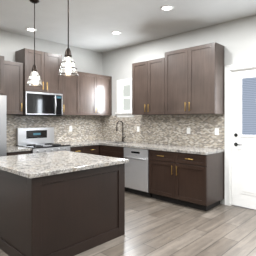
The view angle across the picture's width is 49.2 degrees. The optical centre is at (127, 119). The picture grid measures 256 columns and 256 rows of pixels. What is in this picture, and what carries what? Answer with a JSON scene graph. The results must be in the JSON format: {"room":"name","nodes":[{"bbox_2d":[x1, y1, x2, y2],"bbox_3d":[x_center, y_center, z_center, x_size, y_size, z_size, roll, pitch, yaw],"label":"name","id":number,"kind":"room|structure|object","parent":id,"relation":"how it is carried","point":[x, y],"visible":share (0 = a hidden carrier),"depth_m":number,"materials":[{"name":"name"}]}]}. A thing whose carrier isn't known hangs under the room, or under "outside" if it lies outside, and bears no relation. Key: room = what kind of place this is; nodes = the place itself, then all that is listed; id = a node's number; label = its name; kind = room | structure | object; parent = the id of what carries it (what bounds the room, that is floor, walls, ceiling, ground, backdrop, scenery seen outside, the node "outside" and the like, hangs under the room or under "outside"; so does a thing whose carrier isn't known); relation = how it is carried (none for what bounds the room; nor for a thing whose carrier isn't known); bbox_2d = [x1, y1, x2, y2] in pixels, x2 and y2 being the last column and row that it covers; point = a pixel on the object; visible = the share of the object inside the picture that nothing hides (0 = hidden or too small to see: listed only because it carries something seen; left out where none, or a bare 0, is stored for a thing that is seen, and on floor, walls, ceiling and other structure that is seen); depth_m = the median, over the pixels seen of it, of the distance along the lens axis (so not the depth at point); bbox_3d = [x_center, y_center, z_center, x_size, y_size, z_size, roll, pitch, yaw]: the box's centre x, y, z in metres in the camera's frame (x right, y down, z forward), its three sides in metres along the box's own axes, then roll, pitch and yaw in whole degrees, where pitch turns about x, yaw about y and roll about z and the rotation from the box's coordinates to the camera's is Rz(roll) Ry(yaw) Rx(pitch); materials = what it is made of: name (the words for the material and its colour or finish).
{"room":"kitchen","nodes":[
{"label":"kitchen","id":0,"kind":"room"},
{"bbox_2d":[0,30,103,115],"bbox_3d":[-3.226,-0.100,4.100,0.150,3.000,7.350,0,0,44],"label":"wall","id":1,"kind":"structure","parent":0,"point":[86,61],"depth_m":5.76,"materials":[{"name":"paint"}]},
{"bbox_2d":[0,56,7,95],"bbox_3d":[-2.491,-0.700,4.296,0.638,0.600,0.911,0,0,44],"label":"upper cabinet","id":2,"kind":"object","parent":1,"relation":"attached to","point":[3,63],"depth_m":4.39,"materials":[{"name":"brown wood"}]},
{"bbox_2d":[7,60,23,114],"bbox_3d":[-2.126,-0.545,4.895,0.338,0.910,0.451,0,0,44],"label":"upper cabinet","id":3,"kind":"object","parent":1,"relation":"attached to","point":[15,69],"depth_m":4.85,"materials":[{"name":"brown wood"}]},
{"bbox_2d":[16,48,63,95],"bbox_3d":[-1.691,-0.880,5.322,0.377,0.760,0.760,0,0,44],"label":"upper cabinet","id":4,"kind":"object","parent":1,"relation":"attached to","point":[47,64],"depth_m":5.19,"materials":[{"name":"brown wood"}]},
{"bbox_2d":[16,91,62,116],"bbox_3d":[-1.657,-0.278,5.290,0.434,0.435,0.752,0,0,44],"label":"microwave","id":5,"kind":"object","parent":4,"relation":"attached to","point":[42,104],"visible":0.98,"depth_m":5.13,"materials":[{"name":"silver metal"}]},
{"bbox_2d":[63,70,83,114],"bbox_3d":[-1.259,-0.545,5.801,0.338,0.910,0.519,0,0,44],"label":"upper cabinet","id":6,"kind":"object","parent":1,"relation":"attached to","point":[73,98],"depth_m":5.72,"materials":[{"name":"brown wood"}]},
{"bbox_2d":[84,72,111,115],"bbox_3d":[-0.834,-0.545,6.247,0.338,0.910,0.973,0,0,44],"label":"upper cabinet","id":7,"kind":"object","parent":1,"relation":"attached to","point":[86,94],"depth_m":6.17,"materials":[{"name":"brown wood"}]},
{"bbox_2d":[7,114,224,148],"bbox_3d":[-0.406,0.199,4.726,3.057,0.574,2.582,0,0,44],"label":"mosaic","id":8,"kind":"object","parent":1,"relation":"attached to","point":[165,129],"visible":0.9,"depth_m":5.57},
{"bbox_2d":[0,191,255,255],"bbox_3d":[-0.428,1.440,1.419,7.900,0.080,7.700,0,0,44],"label":"floor","id":9,"kind":"structure","parent":0,"point":[155,227],"depth_m":3.49,"materials":[{"name":"brown wood"}]},
{"bbox_2d":[0,95,6,156],"bbox_3d":[-2.419,0.512,4.228,0.780,1.775,0.890,0,0,44],"label":"refrigerator","id":10,"kind":"object","parent":9,"relation":"on","point":[3,125],"visible":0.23,"depth_m":4.29,"materials":[{"name":"silver metal"}]},
{"bbox_2d":[7,151,30,155],"bbox_3d":[-2.025,0.964,4.798,0.618,0.872,0.450,0,0,44],"label":"base cabinet","id":11,"kind":"object","parent":9,"relation":"on","point":[21,152],"depth_m":4.59,"materials":[{"name":"brown wood"}]},
{"bbox_2d":[7,146,31,152],"bbox_3d":[-2.016,0.506,4.790,0.642,0.040,0.450,0,0,44],"label":"countertop","id":12,"kind":"structure","parent":11,"relation":"on","point":[9,148],"depth_m":4.67,"materials":[{"name":"stone"}]},
{"bbox_2d":[16,127,69,153],"bbox_3d":[-1.558,0.780,5.196,0.707,1.240,0.752,0,0,44],"label":"range","id":13,"kind":"object","parent":9,"relation":"on","point":[38,140],"visible":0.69,"depth_m":5.23,"materials":[{"name":"silver metal"}]},
{"bbox_2d":[0,163,124,255],"bbox_3d":[-0.933,0.964,3.423,1.324,0.873,1.204,0,0,44],"label":"kitchen island","id":14,"kind":"object","parent":9,"relation":"on","point":[74,213],"visible":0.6,"depth_m":2.86,"materials":[{"name":"brown wood"}]},
{"bbox_2d":[0,151,128,178],"bbox_3d":[-0.933,0.506,3.423,1.400,0.040,1.280,0,0,44],"label":"island countertop","id":15,"kind":"structure","parent":14,"relation":"on","point":[34,165],"depth_m":3.15,"materials":[{"name":"stone"}]},
{"bbox_2d":[70,145,98,154],"bbox_3d":[-1.085,0.964,5.782,0.618,0.872,0.731,0,0,44],"label":"base cabinet","id":16,"kind":"object","parent":9,"relation":"on","point":[93,149],"depth_m":5.63,"materials":[{"name":"brown wood"}]},
{"bbox_2d":[60,141,98,146],"bbox_3d":[-1.080,0.506,5.756,0.660,0.040,0.700,0,0,44],"label":"countertop","id":17,"kind":"structure","parent":16,"relation":"on","point":[78,143],"depth_m":5.65,"materials":[{"name":"stone"}]},
{"bbox_2d":[87,140,224,154],"bbox_3d":[0.262,0.605,5.416,3.069,0.238,0.662,0,0,44],"label":"countertop","id":18,"kind":"structure","parent":16,"relation":"on","point":[184,149],"depth_m":4.90,"materials":[{"name":"stone"}]},
{"bbox_2d":[116,121,125,141],"bbox_3d":[-0.144,0.255,6.032,0.132,0.462,0.224,0,0,44],"label":"faucet","id":19,"kind":"object","parent":18,"relation":"on","point":[122,130],"visible":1,"depth_m":6.10,"materials":[{"name":"brown metal"}]},
{"bbox_2d":[124,147,151,197],"bbox_3d":[0.324,0.966,5.333,0.602,0.869,0.655,0,0,44],"label":"dishwasher","id":20,"kind":"object","parent":9,"relation":"on","point":[137,174],"visible":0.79,"depth_m":5.11,"materials":[{"name":"silver metal"}]},
{"bbox_2d":[0,0,255,52],"bbox_3d":[-0.428,-1.650,1.419,7.900,0.100,7.700,0,0,44],"label":"ceiling","id":21,"kind":"structure","parent":0,"point":[93,24],"depth_m":4.43,"materials":[{"name":"paint"}]},
{"bbox_2d":[27,0,41,85],"bbox_3d":[-1.260,-1.030,3.763,0.205,1.140,0.205,0,0,44],"label":"pendant light","id":22,"kind":"object","parent":21,"relation":"hanging from","point":[34,76],"visible":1,"depth_m":3.75,"materials":[{"name":"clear glass"}]},
{"bbox_2d":[58,0,77,75],"bbox_3d":[-0.617,-1.030,2.886,0.205,1.140,0.205,0,0,44],"label":"pendant light","id":23,"kind":"object","parent":21,"relation":"hanging from","point":[68,55],"visible":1,"depth_m":2.87,"materials":[{"name":"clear glass"}]},
{"bbox_2d":[111,31,120,34],"bbox_3d":[-0.216,-1.595,5.144,0.190,0.010,0.190,0,0,44],"label":"recessed light","id":24,"kind":"object","parent":21,"relation":"in","point":[116,32],"visible":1,"depth_m":5.13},
{"bbox_2d":[160,5,173,10],"bbox_3d":[0.560,-1.595,4.002,0.190,0.010,0.190,0,0,44],"label":"recessed light","id":25,"kind":"object","parent":21,"relation":"in","point":[167,8],"visible":1,"depth_m":4.00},
{"bbox_2d":[100,145,223,210],"bbox_3d":[0.486,0.964,5.209,2.435,0.873,0.651,0,0,44],"label":"base cabinet","id":26,"kind":"object","parent":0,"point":[195,181],"depth_m":4.48,"materials":[{"name":"brown wood"}]},
{"bbox_2d":[132,42,223,114],"bbox_3d":[0.823,-0.650,5.080,1.770,1.120,0.371,0,0,44],"label":"upper cabinet","id":27,"kind":"object","parent":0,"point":[187,81],"depth_m":4.78,"materials":[{"name":"brown wood"}]},
{"bbox_2d":[104,15,255,203],"bbox_3d":[2.180,-0.100,4.148,7.900,3.000,0.150,0,0,44],"label":"wall","id":28,"kind":"structure","parent":0,"point":[236,38],"depth_m":4.99,"materials":[{"name":"paint"}]},
{"bbox_2d":[122,83,129,111],"bbox_3d":[-0.014,-0.485,6.238,0.316,0.626,0.040,0,0,44],"label":"window","id":29,"kind":"structure","parent":28,"relation":"in","point":[125,97],"depth_m":6.25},
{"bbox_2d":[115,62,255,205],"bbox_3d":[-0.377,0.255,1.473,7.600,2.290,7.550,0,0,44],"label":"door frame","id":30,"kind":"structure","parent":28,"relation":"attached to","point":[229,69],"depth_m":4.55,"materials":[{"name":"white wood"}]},
{"bbox_2d":[232,69,255,209],"bbox_3d":[2.006,0.303,4.242,0.884,2.170,0.105,0,0,44],"label":"door","id":31,"kind":"structure","parent":28,"relation":"in","point":[243,138],"depth_m":4.41,"materials":[{"name":"white wood"}]}
]}

